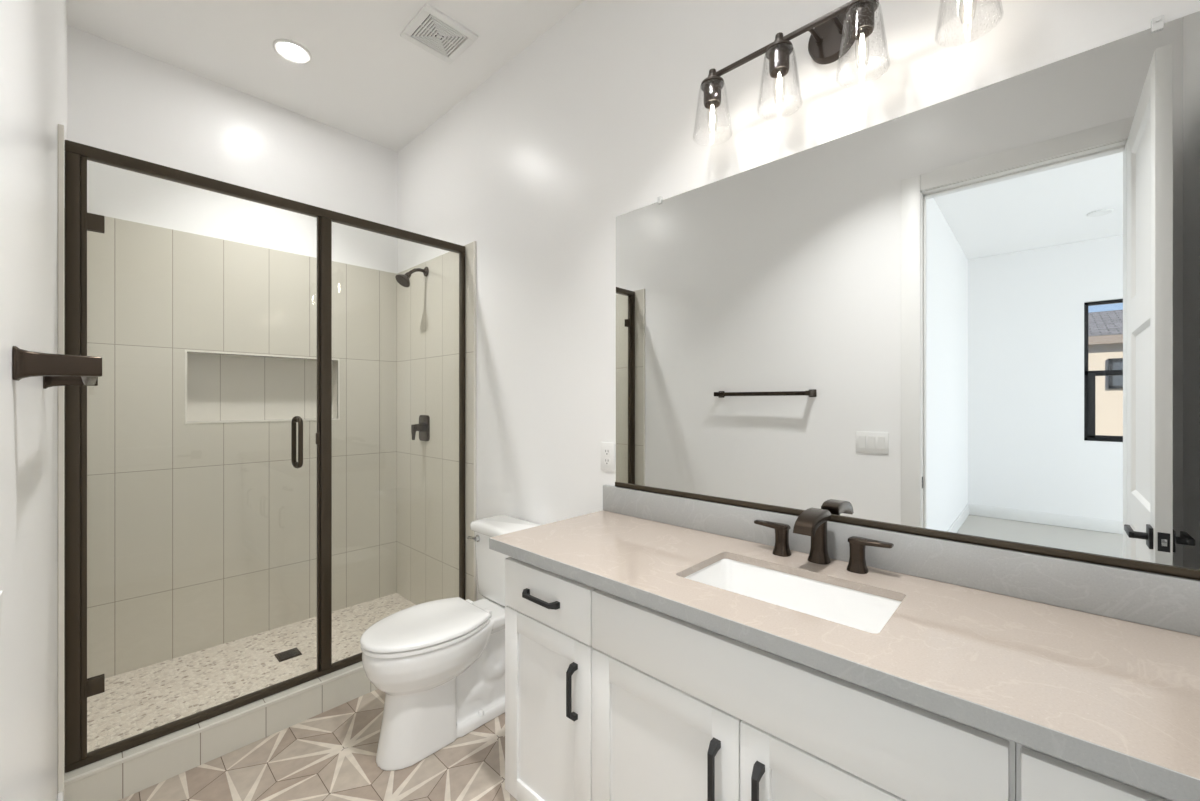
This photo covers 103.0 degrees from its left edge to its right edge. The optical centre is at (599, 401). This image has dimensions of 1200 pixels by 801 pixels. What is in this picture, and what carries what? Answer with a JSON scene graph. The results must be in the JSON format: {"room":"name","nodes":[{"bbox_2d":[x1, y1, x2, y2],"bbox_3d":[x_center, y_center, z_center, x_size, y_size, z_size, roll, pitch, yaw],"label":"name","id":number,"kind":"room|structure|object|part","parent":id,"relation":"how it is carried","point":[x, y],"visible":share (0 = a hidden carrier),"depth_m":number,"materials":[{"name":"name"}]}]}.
{"room":"bathroom","nodes":[
{"label":"bathroom","id":0,"kind":"room"},
{"bbox_2d":[0,0,66,800],"bbox_3d":[-1.126,-0.226,0.876,3.622,3.156,0.120,0,0,43],"label":"wall","id":1,"kind":"structure","parent":0,"point":[33,33],"depth_m":0.79,"materials":[{"name":"white paint"}]},
{"bbox_2d":[0,590,2,631],"bbox_3d":[-0.554,0.221,0.430,0.160,0.114,0.010,0,0,43],"label":"light switch","id":2,"kind":"object","parent":1,"relation":"attached to","point":[1,591],"visible":1,"depth_m":0.47,"materials":[{"name":"white plastic"}]},
{"bbox_2d":[12,346,101,388],"bbox_3d":[-0.976,-0.051,0.874,0.641,0.045,0.082,0,0,43],"label":"towel bar","id":3,"kind":"object","parent":1,"relation":"attached to","point":[55,369],"visible":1,"depth_m":0.66,"materials":[{"name":"brown metal"}]},
{"bbox_3d":[-1.194,-0.051,1.078,0.045,0.045,0.082,0,0,43],"label":"post","id":4,"kind":"part","parent":3,"relation":"part of","materials":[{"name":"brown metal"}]},
{"bbox_2d":[57,792,63,800],"bbox_3d":[-1.073,1.286,0.917,1.696,0.129,0.012,0,0,43],"label":"baseboard","id":5,"kind":"structure","parent":1,"relation":"attached to","point":[60,797],"depth_m":1.48,"materials":[{"name":"white paint"}]},
{"bbox_2d":[58,124,63,792],"bbox_3d":[-1.695,0.239,1.501,0.009,2.223,0.014,0,0,43],"label":"trim","id":6,"kind":"structure","parent":1,"relation":"attached to","point":[60,127],"depth_m":1.50,"materials":[{"name":"white paint"}]},
{"bbox_2d":[64,139,64,770],"bbox_3d":[-2.047,0.223,1.829,0.952,2.185,0.012,0,0,43],"label":"wall tile","id":7,"kind":"structure","parent":1,"relation":"attached to","point":[64,139],"depth_m":1.58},
{"bbox_2d":[67,25,397,273],"bbox_3d":[-1.978,-0.226,2.704,0.120,3.156,1.624,0,0,43],"label":"wall","id":8,"kind":"structure","parent":0,"point":[122,100],"depth_m":2.54,"materials":[{"name":"white paint"}]},
{"bbox_2d":[87,216,396,677],"bbox_3d":[-1.889,0.223,2.702,0.012,2.185,1.480,0,0,43],"label":"wall tile","id":9,"kind":"structure","parent":8,"relation":"attached to","point":[201,536],"depth_m":2.53,"materials":[{"name":"beige tile"}]},
{"bbox_2d":[187,352,337,421],"bbox_3d":[-1.914,-0.078,2.746,0.108,0.378,0.730,0,0,43],"label":"wall niche","id":10,"kind":"object","parent":9,"relation":"in","point":[220,387],"visible":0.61,"depth_m":2.72,"materials":[{"name":"tile"}]},
{"bbox_2d":[185,350,339,423],"bbox_3d":[-1.875,-0.078,2.710,0.006,0.380,0.732,0,0,43],"label":"trim","id":11,"kind":"structure","parent":8,"relation":"attached to","point":[186,422],"depth_m":2.63,"materials":[{"name":"white tile"}]},
{"bbox_2d":[87,593,415,752],"bbox_3d":[-1.593,1.324,2.425,0.800,0.058,1.480,0,0,43],"label":"floor","id":12,"kind":"structure","parent":0,"point":[137,701],"depth_m":2.27,"materials":[{"name":"tile"}]},
{"bbox_2d":[274,647,301,661],"bbox_3d":[-1.596,1.294,2.443,0.100,0.006,0.100,0,0,43],"label":"shower drain","id":13,"kind":"object","parent":12,"relation":"on","point":[294,652],"visible":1,"depth_m":2.44,"materials":[{"name":"brown metal"}]},
{"bbox_2d":[118,689,517,800],"bbox_3d":[-0.573,1.412,1.467,3.622,0.120,1.509,0,0,43],"label":"floor","id":14,"kind":"structure","parent":0,"point":[330,755],"depth_m":1.75,"materials":[{"name":"brown tile"}]},
{"bbox_2d":[64,661,376,800],"bbox_3d":[-1.257,1.286,2.111,0.120,0.133,1.480,0,0,43],"label":"shower curb","id":15,"kind":"object","parent":14,"relation":"on","point":[118,782],"visible":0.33,"depth_m":1.80,"materials":[{"name":"tile"}]},
{"bbox_2d":[64,666,363,785],"bbox_3d":[-1.215,1.224,2.072,0.012,0.013,1.480,0,0,43],"label":"trim","id":16,"kind":"structure","parent":15,"relation":"on","point":[174,740],"depth_m":1.77,"materials":[{"name":"white tile"}]},
{"bbox_2d":[65,140,464,772],"bbox_3d":[-1.264,0.178,2.117,0.116,2.081,1.478,0,0,43],"label":"shower door frame","id":17,"kind":"structure","parent":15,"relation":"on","point":[78,221],"depth_m":1.66,"materials":[{"name":"brown metal"}]},
{"bbox_3d":[-1.751,0.185,1.596,0.038,2.019,0.050,0,0,43],"label":"post","id":18,"kind":"part","parent":17,"relation":"part of","materials":[{"name":"brown metal"}]},
{"bbox_3d":[-1.311,0.174,2.066,0.116,0.226,0.026,0,0,43],"label":"pull handle","id":19,"kind":"part","parent":17,"relation":"part of","materials":[{"name":"brown metal"}]},
{"bbox_3d":[-1.251,0.162,2.117,0.010,0.050,0.017,0,0,43],"label":"latch plate","id":20,"kind":"part","parent":17,"relation":"part of","materials":[{"name":"brown metal"}]},
{"bbox_3d":[-1.240,0.185,2.142,0.038,2.019,0.054,0,0,43],"label":"post","id":21,"kind":"part","parent":17,"relation":"part of","materials":[{"name":"brown metal"}]},
{"bbox_3d":[-0.765,0.185,2.649,0.038,2.019,0.019,0,0,43],"label":"post","id":22,"kind":"part","parent":17,"relation":"part of","materials":[{"name":"brown metal"}]},
{"bbox_2d":[360,515,539,770],"bbox_3d":[-0.604,0.958,2.004,0.396,0.788,0.751,0,0,43],"label":"toilet","id":23,"kind":"object","parent":14,"relation":"on","point":[438,665],"visible":0.88,"depth_m":1.86,"materials":[{"name":"white ceramic"}]},
{"bbox_3d":[-0.702,0.882,1.898,0.362,0.020,0.462,0,0,43],"label":"lid","id":24,"kind":"part","parent":23,"relation":"part of","materials":[{"name":"white plastic"}]},
{"bbox_3d":[-0.702,0.906,1.898,0.358,0.018,0.458,0,0,43],"label":"seat","id":25,"kind":"part","parent":23,"relation":"part of","materials":[{"name":"white plastic"}]},
{"bbox_3d":[-0.605,1.134,2.002,0.349,0.436,0.734,0,0,43],"label":"bowl","id":26,"kind":"part","parent":23,"relation":"part of","materials":[{"name":"white ceramic"}]},
{"bbox_3d":[-0.591,0.637,2.235,0.073,0.032,0.030,0,0,37],"label":"flush lever","id":27,"kind":"part","parent":23,"relation":"part of","materials":[{"name":"silver metal"}]},
{"bbox_3d":[-0.413,0.761,2.207,0.366,0.306,0.182,0,0,43],"label":"tank","id":28,"kind":"part","parent":23,"relation":"part of","materials":[{"name":"white ceramic"}]},
{"bbox_3d":[-0.415,0.586,2.205,0.396,0.043,0.200,0,0,43],"label":"tank lid","id":29,"kind":"part","parent":23,"relation":"part of","materials":[{"name":"white ceramic"}]},
{"bbox_2d":[505,557,596,800],"bbox_3d":[0.006,0.905,1.575,0.386,0.892,0.558,0,0,43],"label":"vanity cabinet","id":30,"kind":"object","parent":14,"relation":"on","point":[548,614],"visible":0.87,"depth_m":1.40,"materials":[{"name":"white wood"}]},
{"bbox_3d":[-0.177,0.573,1.385,0.150,0.017,0.030,0,0,43],"label":"handle","id":31,"kind":"part","parent":30,"relation":"part of","materials":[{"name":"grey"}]},
{"bbox_3d":[-0.158,0.573,1.400,0.382,0.148,0.019,0,0,43],"label":"drawer","id":32,"kind":"part","parent":30,"relation":"part of","materials":[{"name":"white paint"}]},
{"bbox_3d":[-0.077,0.787,1.291,0.017,0.150,0.030,0,0,43],"label":"handle","id":33,"kind":"part","parent":30,"relation":"part of","materials":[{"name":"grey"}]},
{"bbox_2d":[592,589,1015,800],"bbox_3d":[0.456,0.905,1.154,0.844,0.892,0.558,0,0,43],"label":"vanity cabinet","id":34,"kind":"object","parent":14,"relation":"on","point":[682,710],"visible":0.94,"depth_m":0.97,"materials":[{"name":"white wood"}]},
{"bbox_3d":[0.137,0.944,1.125,0.418,0.584,0.019,0,0,43],"label":"door","id":35,"kind":"part","parent":34,"relation":"part of","materials":[{"name":"white paint"}]},
{"bbox_3d":[0.237,0.787,0.997,0.017,0.150,0.030,0,0,43],"label":"handle","id":36,"kind":"part","parent":34,"relation":"part of","materials":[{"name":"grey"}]},
{"bbox_3d":[0.307,0.787,0.931,0.017,0.150,0.030,0,0,43],"label":"handle","id":37,"kind":"part","parent":34,"relation":"part of","materials":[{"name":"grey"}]},
{"bbox_3d":[0.444,0.944,0.837,0.416,0.584,0.019,0,0,43],"label":"door","id":38,"kind":"part","parent":34,"relation":"part of","materials":[{"name":"white paint"}]},
{"bbox_2d":[489,510,1199,800],"bbox_3d":[0.453,0.456,1.159,1.701,0.035,0.554,0,0,43],"label":"countertop","id":39,"kind":"structure","parent":34,"relation":"on","point":[1118,699],"depth_m":0.86,"materials":[{"name":"stone"}]},
{"bbox_2d":[684,559,900,632],"bbox_3d":[0.444,0.533,1.149,0.508,0.148,0.310,0,0,43],"label":"sink","id":40,"kind":"object","parent":39,"relation":"in","point":[867,612],"visible":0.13,"depth_m":1.24,"materials":[{"name":"white porcelain"}]},
{"bbox_2d":[754,508,893,573],"bbox_3d":[0.570,0.366,1.279,0.358,0.144,0.154,0,0,43],"label":"faucet","id":41,"kind":"object","parent":39,"relation":"on","point":[812,522],"visible":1,"depth_m":1.28,"materials":[{"name":"brown metal"}]},
{"bbox_3d":[0.504,0.395,1.394,0.104,0.085,0.049,0,0,43],"label":"handle","id":42,"kind":"part","parent":41,"relation":"part of","materials":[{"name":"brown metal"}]},
{"bbox_3d":[0.570,0.366,1.279,0.056,0.144,0.154,0,0,43],"label":"spout","id":43,"kind":"part","parent":41,"relation":"part of","materials":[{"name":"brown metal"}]},
{"bbox_3d":[0.689,0.395,1.221,0.104,0.085,0.049,0,0,43],"label":"handle","id":44,"kind":"part","parent":41,"relation":"part of","materials":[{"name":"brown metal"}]},
{"bbox_2d":[1016,743,1173,800],"bbox_3d":[0.918,0.905,0.721,0.420,0.892,0.558,0,0,43],"label":"vanity cabinet","id":45,"kind":"object","parent":14,"relation":"on","point":[1040,776],"visible":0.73,"depth_m":0.65,"materials":[{"name":"white wood"}]},
{"bbox_2d":[66,0,584,151],"bbox_3d":[-0.571,-1.764,1.469,3.622,0.120,1.504,0,0,43],"label":"ceiling","id":46,"kind":"structure","parent":0,"point":[362,79],"depth_m":2.27,"materials":[{"name":"white paint"}]},
{"bbox_2d":[273,39,311,63],"bbox_3d":[-1.494,-1.700,2.319,0.160,0.008,0.160,0,0,43],"label":"recessed light","id":47,"kind":"object","parent":46,"relation":"in","point":[290,50],"visible":1,"depth_m":2.31,"materials":[{"name":"white plastic"}]},
{"bbox_2d":[400,2,477,63],"bbox_3d":[-0.745,-1.698,2.214,0.256,0.014,0.256,0,0,43],"label":"ceiling vent","id":48,"kind":"object","parent":46,"relation":"in","point":[431,30],"visible":1,"depth_m":2.20,"materials":[{"name":"white plastic"}]},
{"bbox_2d":[398,0,1199,600],"bbox_3d":[-0.017,-0.226,2.062,3.862,3.156,0.120,0,0,43],"label":"wall","id":49,"kind":"structure","parent":0,"point":[593,121],"depth_m":1.98,"materials":[{"name":"white paint"}]},
{"bbox_2d":[397,242,473,604],"bbox_3d":[-1.028,0.223,2.917,0.952,2.185,0.012,0,0,43],"label":"wall tile","id":50,"kind":"structure","parent":49,"relation":"attached to","point":[427,309],"depth_m":2.89,"materials":[{"name":"beige tile"}]},
{"bbox_2d":[395,267,428,286],"bbox_3d":[-1.135,-0.761,2.880,0.094,0.147,0.189,0,0,43],"label":"showerhead","id":51,"kind":"object","parent":50,"relation":"attached to","point":[402,279],"visible":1,"depth_m":2.85,"materials":[{"name":"brown metal"}]},
{"bbox_3d":[-1.117,-0.789,2.904,0.021,0.059,0.113,0,0,43],"label":"arm","id":52,"kind":"part","parent":51,"relation":"part of","materials":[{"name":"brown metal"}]},
{"bbox_2d":[411,415,429,440],"bbox_3d":[-1.116,0.162,2.938,0.125,0.160,0.080,0,0,43],"label":"shower valve","id":53,"kind":"object","parent":50,"relation":"attached to","point":[423,427],"visible":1,"depth_m":2.93,"materials":[{"name":"brown metal"}]},
{"bbox_3d":[-1.137,0.185,2.915,0.038,0.094,0.018,0,0,43],"label":"lever","id":54,"kind":"part","parent":53,"relation":"part of","materials":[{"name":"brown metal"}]},
{"bbox_3d":[-1.115,0.157,2.939,0.060,0.060,0.056,0,0,43],"label":"valve stem","id":55,"kind":"part","parent":53,"relation":"part of","materials":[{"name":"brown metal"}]},
{"bbox_2d":[474,241,475,600],"bbox_3d":[-0.677,0.238,2.588,0.009,2.221,0.014,0,0,43],"label":"trim","id":56,"kind":"structure","parent":49,"relation":"attached to","point":[474,241],"depth_m":2.58,"materials":[{"name":"white tile"}]},
{"bbox_2d":[601,442,614,470],"bbox_3d":[0.030,0.221,1.930,0.074,0.114,0.008,0,0,43],"label":"power outlet","id":57,"kind":"object","parent":49,"relation":"attached to","point":[607,449],"visible":1,"depth_m":1.93,"materials":[{"name":"white plastic"}]},
{"bbox_2d":[604,458,609,464],"bbox_3d":[0.029,0.240,1.928,0.034,0.030,0.002,0,0,43],"label":"socket","id":58,"kind":"object","parent":57,"relation":"attached to","point":[606,460],"depth_m":1.93,"materials":[{"name":"grey plastic"}]},
{"bbox_2d":[604,448,609,455],"bbox_3d":[0.029,0.202,1.928,0.034,0.030,0.002,0,0,43],"label":"socket","id":59,"kind":"object","parent":57,"relation":"attached to","point":[606,450],"depth_m":1.93,"materials":[{"name":"grey plastic"}]},
{"bbox_2d":[693,0,1002,143],"bbox_3d":[0.597,-0.954,1.281,0.746,0.267,0.181,0,0,43],"label":"vanity light","id":60,"kind":"object","parent":49,"relation":"attached to","point":[835,32],"visible":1,"depth_m":1.31,"materials":[{"name":"brown metal"}]},
{"bbox_2d":[704,81,720,134],"bbox_3d":[0.347,-0.901,1.472,0.053,0.150,0.053,0,0,43],"label":"bulb","id":61,"kind":"object","parent":60,"relation":"attached to","point":[712,89],"depth_m":1.46,"materials":[{"name":"white"}]},
{"bbox_3d":[0.347,-0.897,1.472,0.119,0.154,0.119,0,0,43],"label":"lamp shade","id":62,"kind":"part","parent":60,"relation":"part of","materials":[{"name":"clear glass"}]},
{"bbox_2d":[769,45,788,103],"bbox_3d":[0.499,-0.901,1.330,0.053,0.150,0.053,0,0,43],"label":"bulb","id":63,"kind":"object","parent":60,"relation":"attached to","point":[778,54],"depth_m":1.31,"materials":[{"name":"white glass"}]},
{"bbox_3d":[0.499,-0.897,1.330,0.119,0.154,0.119,0,0,43],"label":"lamp shade","id":64,"kind":"part","parent":60,"relation":"part of","materials":[{"name":"clear glass"}]},
{"bbox_3d":[0.588,-1.013,1.313,0.020,0.033,0.100,0,0,43],"label":"support arm","id":65,"kind":"part","parent":60,"relation":"part of","materials":[{"name":"brown metal"}]},
{"bbox_3d":[0.631,-1.013,1.272,0.020,0.033,0.100,0,0,43],"label":"support arm","id":66,"kind":"part","parent":60,"relation":"part of","materials":[{"name":"brown metal"}]},
{"bbox_2d":[850,2,873,68],"bbox_3d":[0.652,-0.901,1.187,0.053,0.150,0.053,0,0,43],"label":"bulb","id":67,"kind":"object","parent":60,"relation":"attached to","point":[863,26],"depth_m":1.17,"materials":[{"name":"white glass"}]},
{"bbox_3d":[0.652,-0.897,1.187,0.119,0.154,0.119,0,0,43],"label":"lamp shade","id":68,"kind":"part","parent":60,"relation":"part of","materials":[{"name":"clear glass"}]},
{"bbox_2d":[959,0,976,22],"bbox_3d":[0.805,-0.901,1.044,0.053,0.150,0.053,0,0,43],"label":"bulb","id":69,"kind":"object","parent":60,"relation":"attached to","point":[964,0],"depth_m":1.04,"materials":[{"name":"white glass"}]},
{"bbox_3d":[0.805,-0.897,1.044,0.119,0.154,0.119,0,0,43],"label":"lamp shade","id":70,"kind":"part","parent":60,"relation":"part of","materials":[{"name":"clear glass"}]},
{"bbox_2d":[603,485,1199,635],"bbox_3d":[0.637,0.387,1.354,1.698,0.101,0.020,0,0,43],"label":"backsplash","id":71,"kind":"structure","parent":49,"relation":"attached to","point":[1169,602],"depth_m":1.11,"materials":[{"name":"stone"}]},
{"bbox_2d":[615,11,1199,579],"bbox_3d":[0.659,-0.209,1.337,1.635,1.086,0.014,0,0,43],"label":"mirror","id":72,"kind":"object","parent":49,"relation":"attached to","point":[973,317],"visible":1,"depth_m":1.15,"materials":[{"name":"silver mirror"}]}
]}

